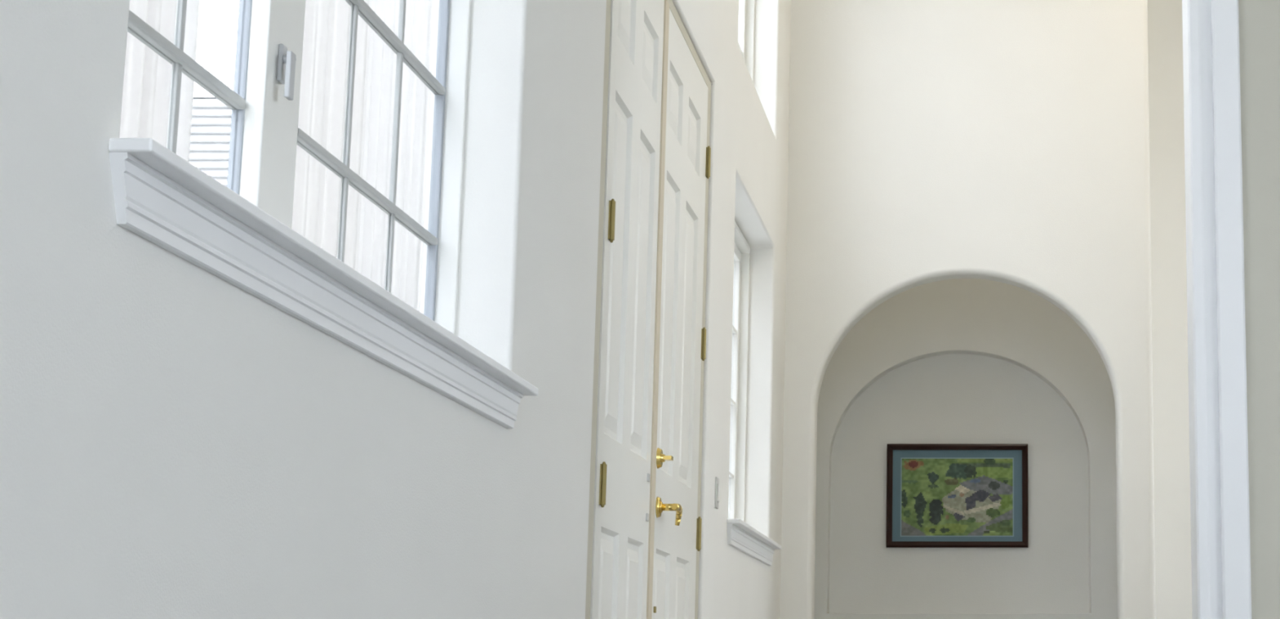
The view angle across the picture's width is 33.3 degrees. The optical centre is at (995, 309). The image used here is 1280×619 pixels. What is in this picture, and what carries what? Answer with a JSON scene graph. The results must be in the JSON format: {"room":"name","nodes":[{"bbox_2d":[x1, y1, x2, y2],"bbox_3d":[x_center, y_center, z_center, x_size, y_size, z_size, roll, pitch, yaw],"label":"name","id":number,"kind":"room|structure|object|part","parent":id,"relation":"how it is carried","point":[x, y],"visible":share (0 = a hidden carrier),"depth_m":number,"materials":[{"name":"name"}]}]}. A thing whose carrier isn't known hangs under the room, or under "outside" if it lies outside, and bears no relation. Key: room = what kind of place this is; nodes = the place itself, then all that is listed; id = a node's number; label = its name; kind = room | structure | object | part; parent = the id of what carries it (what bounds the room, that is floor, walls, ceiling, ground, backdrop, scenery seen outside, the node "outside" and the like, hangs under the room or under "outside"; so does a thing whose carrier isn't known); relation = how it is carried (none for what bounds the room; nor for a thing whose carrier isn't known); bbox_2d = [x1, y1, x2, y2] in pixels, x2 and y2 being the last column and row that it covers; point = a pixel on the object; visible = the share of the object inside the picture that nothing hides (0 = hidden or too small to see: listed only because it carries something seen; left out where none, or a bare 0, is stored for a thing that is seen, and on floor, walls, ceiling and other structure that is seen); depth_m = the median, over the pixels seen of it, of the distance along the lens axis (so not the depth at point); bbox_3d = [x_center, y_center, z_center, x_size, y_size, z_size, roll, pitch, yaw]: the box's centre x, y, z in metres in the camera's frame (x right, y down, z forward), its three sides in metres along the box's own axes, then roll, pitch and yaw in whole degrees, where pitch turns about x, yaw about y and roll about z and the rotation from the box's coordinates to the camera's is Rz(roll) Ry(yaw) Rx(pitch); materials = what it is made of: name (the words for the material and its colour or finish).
{"room":"entrance hall","nodes":[
{"label":"entrance hall","id":0,"kind":"room"},
{"bbox_2d":[0,0,791,618],"bbox_3d":[-1.169,-1.506,4.335,0.205,5.200,16.400,0,-10,0],"label":"wall","id":1,"kind":"structure","parent":0,"point":[176,442],"depth_m":3.40,"materials":[{"name":"beige paint"}]},
{"bbox_2d":[108,0,538,428],"bbox_3d":[-1.153,-0.683,3.689,0.275,1.550,2.158,0,-10,0],"label":"window","id":2,"kind":"structure","parent":1,"relation":"in","point":[241,233],"depth_m":3.51,"materials":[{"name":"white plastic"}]},
{"bbox_3d":[-1.279,-0.812,3.189,0.022,1.372,0.950,0,-10,0],"label":"sash","id":3,"kind":"part","parent":2,"relation":"part of","materials":[{"name":"white wood"}]},
{"bbox_3d":[-1.201,-0.413,3.507,0.008,0.065,0.026,0,-10,0],"label":"handle","id":4,"kind":"part","parent":2,"relation":"part of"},
{"bbox_3d":[-1.185,-0.390,3.492,0.020,0.080,0.036,8,-13,-37],"label":"handle lever","id":5,"kind":"part","parent":2,"relation":"part of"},
{"bbox_3d":[-1.246,-0.633,4.185,0.020,1.372,1.033,0,-10,0],"label":"sash","id":6,"kind":"part","parent":2,"relation":"part of","materials":[{"name":"white wood"}]},
{"bbox_3d":[-1.231,-0.732,3.693,0.078,1.452,2.070,0,-10,0],"label":"frame","id":7,"kind":"part","parent":2,"relation":"part of","materials":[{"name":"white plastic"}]},
{"bbox_2d":[585,0,711,618],"bbox_3d":[-1.133,0.228,6.629,0.258,2.599,2.158,0,-10,0],"label":"door","id":8,"kind":"structure","parent":1,"relation":"in","point":[644,531],"depth_m":6.49,"materials":[{"name":"wood"}]},
{"bbox_3d":[-1.086,0.889,5.779,0.010,0.499,0.224,0,-10,0],"label":"panel","id":9,"kind":"part","parent":8,"relation":"part of","materials":[{"name":"wood"}]},
{"bbox_3d":[-1.086,-0.117,5.960,0.010,0.924,0.224,0,-10,0],"label":"panel","id":10,"kind":"part","parent":8,"relation":"part of","materials":[{"name":"wood"}]},
{"bbox_3d":[-1.086,-0.860,6.093,0.010,0.164,0.224,0,-10,0],"label":"panel","id":11,"kind":"part","parent":8,"relation":"part of","materials":[{"name":"wood"}]},
{"bbox_3d":[-1.086,0.964,6.192,0.010,0.499,0.224,0,-10,0],"label":"panel","id":12,"kind":"part","parent":8,"relation":"part of","materials":[{"name":"wood"}]},
{"bbox_3d":[-1.086,-0.043,6.373,0.010,0.924,0.224,0,-10,0],"label":"panel","id":13,"kind":"part","parent":8,"relation":"part of","materials":[{"name":"wood"}]},
{"bbox_3d":[-1.075,0.641,6.434,0.004,0.024,0.032,0,-10,0],"label":"strike plate","id":14,"kind":"part","parent":8,"relation":"part of","materials":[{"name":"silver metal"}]},
{"bbox_3d":[-1.086,-0.785,6.507,0.010,0.164,0.224,0,-10,0],"label":"panel","id":15,"kind":"part","parent":8,"relation":"part of","materials":[{"name":"wood"}]},
{"bbox_3d":[-1.086,1.056,6.706,0.010,0.499,0.239,0,-10,0],"label":"panel","id":16,"kind":"part","parent":8,"relation":"part of","materials":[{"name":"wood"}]},
{"bbox_3d":[-1.086,0.050,6.887,0.010,0.924,0.239,0,-10,0],"label":"panel","id":17,"kind":"part","parent":8,"relation":"part of","materials":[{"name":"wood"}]},
{"bbox_3d":[-1.041,0.645,6.679,0.072,0.084,0.163,0,-10,0],"label":"lever handle","id":18,"kind":"part","parent":8,"relation":"part of","materials":[{"name":"gold metal"}]},
{"bbox_3d":[-1.086,-0.693,7.021,0.010,0.164,0.239,0,-10,0],"label":"panel","id":19,"kind":"part","parent":8,"relation":"part of","materials":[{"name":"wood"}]},
{"bbox_3d":[-1.086,1.133,7.135,0.010,0.499,0.239,0,-10,0],"label":"panel","id":20,"kind":"part","parent":8,"relation":"part of","materials":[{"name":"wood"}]},
{"bbox_3d":[-1.086,0.127,7.316,0.010,0.924,0.239,0,-10,0],"label":"panel","id":21,"kind":"part","parent":8,"relation":"part of","materials":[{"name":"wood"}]},
{"bbox_3d":[-1.086,-0.616,7.449,0.010,0.164,0.239,0,-10,0],"label":"panel","id":22,"kind":"part","parent":8,"relation":"part of","materials":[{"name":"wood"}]},
{"bbox_2d":[714,476,719,508],"bbox_3d":[-1.062,0.700,7.957,0.011,0.116,0.072,0,-10,0],"label":"light switch","id":23,"kind":"object","parent":1,"relation":"attached to","point":[717,479],"visible":1,"depth_m":7.94,"materials":[{"name":"plastic"}]},
{"bbox_2d":[737,0,755,82],"bbox_3d":[-1.228,-1.772,9.539,0.085,1.635,1.530,0,-10,0],"label":"window","id":24,"kind":"structure","parent":1,"relation":"in","point":[746,7],"depth_m":10.20,"materials":[{"name":"white plastic"}]},
{"bbox_3d":[-1.245,-1.769,9.541,0.040,1.570,1.475,0,-10,0],"label":"sash","id":25,"kind":"part","parent":24,"relation":"part of","materials":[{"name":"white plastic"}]},
{"bbox_3d":[-1.228,-1.772,9.539,0.085,1.635,1.530,0,-10,0],"label":"frame","id":26,"kind":"part","parent":24,"relation":"part of","materials":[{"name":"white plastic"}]},
{"bbox_2d":[727,220,782,565],"bbox_3d":[-1.143,0.319,9.204,0.255,1.530,1.636,0,-10,0],"label":"window","id":27,"kind":"structure","parent":1,"relation":"in","point":[741,535],"depth_m":9.87,"materials":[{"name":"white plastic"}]},
{"bbox_3d":[-1.245,0.271,9.200,0.040,1.367,1.465,0,-10,0],"label":"sash","id":28,"kind":"part","parent":27,"relation":"part of","materials":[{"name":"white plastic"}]},
{"bbox_3d":[-1.228,0.269,9.198,0.085,1.432,1.520,0,-10,0],"label":"frame","id":29,"kind":"part","parent":27,"relation":"part of","materials":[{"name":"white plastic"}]},
{"bbox_2d":[779,0,1155,618],"bbox_3d":[-0.186,-0.356,10.732,1.962,5.200,0.160,0,-10,0],"label":"wall","id":30,"kind":"structure","parent":0,"point":[1006,141],"depth_m":10.70,"materials":[{"name":"beige paint"}]},
{"bbox_2d":[813,0,1192,618],"bbox_3d":[1.214,-0.081,12.258,5.172,5.200,0.300,0,-10,0],"label":"wall","id":31,"kind":"structure","parent":0,"point":[957,361],"depth_m":12.03,"materials":[{"name":"beige paint"}]},
{"bbox_2d":[885,444,1028,547],"bbox_3d":[-0.220,1.070,11.993,0.814,0.595,0.034,0,-10,0],"label":"framed picture","id":32,"kind":"object","parent":31,"relation":"attached to","point":[939,495],"visible":1,"depth_m":12.00,"materials":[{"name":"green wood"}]},
{"bbox_2d":[901,458,1013,535],"bbox_3d":[-0.221,1.079,11.994,0.640,0.443,0.001,0,-10,0],"label":"print","id":33,"kind":"object","parent":32,"relation":"attached to","point":[940,496],"depth_m":11.99},
{"bbox_2d":[1238,0,1279,618],"bbox_3d":[2.897,-1.139,6.377,4.605,5.200,0.150,0,-10,0],"label":"wall partition","id":34,"kind":"structure","parent":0,"point":[1259,20],"depth_m":6.11,"materials":[{"name":"beige paint"}]},
{"bbox_2d":[1182,0,1251,618],"bbox_3d":[0.652,-1.141,6.364,0.155,5.200,0.182,0,-10,0],"label":"trim","id":35,"kind":"structure","parent":34,"relation":"attached to","point":[1220,512],"depth_m":6.08,"materials":[{"name":"white paint"}]},
{"label":"outside","id":36,"kind":"structure","parent":0,"visible":0},
{"bbox_3d":[-10.000,4.136,19.577,100.000,0.190,120.000,0,-10,0],"label":"ground","id":37,"kind":"structure","parent":36,"visible":0},
{"bbox_2d":[188,97,231,186],"bbox_3d":[-10.800,1.511,29.189,6.440,8.380,8.210,0,-10,0],"label":"house","id":38,"kind":"structure","parent":37,"relation":"on","point":[211,126],"depth_m":25.73,"materials":[{"name":"white"}]},
{"bbox_3d":[-2.600,-1.484,1.689,0.119,4.540,0.119,0,-10,0],"label":"post","id":39,"kind":"object","parent":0,"visible":0},
{"bbox_3d":[-2.600,-2.895,6.287,0.036,0.036,8.460,0,-10,0],"label":"curtain rod","id":40,"kind":"object","parent":39,"relation":"attached to","visible":0},
{"bbox_2d":[119,31,172,147],"label":"drape","id":41,"kind":"object","parent":40,"relation":"hanging from","point":[145,101],"depth_m":6.33,"materials":[{"name":"fabric"}]},
{"bbox_2d":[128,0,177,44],"label":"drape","id":42,"kind":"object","parent":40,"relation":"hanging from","point":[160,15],"depth_m":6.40,"materials":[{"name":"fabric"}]},
{"bbox_2d":[176,72,194,161],"label":"drape","id":43,"kind":"object","parent":40,"relation":"hanging from","point":[184,135],"depth_m":6.61,"materials":[{"name":"fabric"}]},
{"bbox_2d":[183,0,199,61],"label":"drape","id":44,"kind":"object","parent":40,"relation":"hanging from","point":[190,32],"depth_m":6.67,"materials":[{"name":"fabric"}]},
{"bbox_2d":[291,0,435,311],"bbox_3d":[-2.601,-0.236,8.704,0.106,4.447,2.454,0,-10,0],"label":"drape","id":45,"kind":"object","parent":40,"relation":"hanging from","point":[326,27],"visible":0.24,"depth_m":8.55,"materials":[{"name":"fabric"}]}
]}

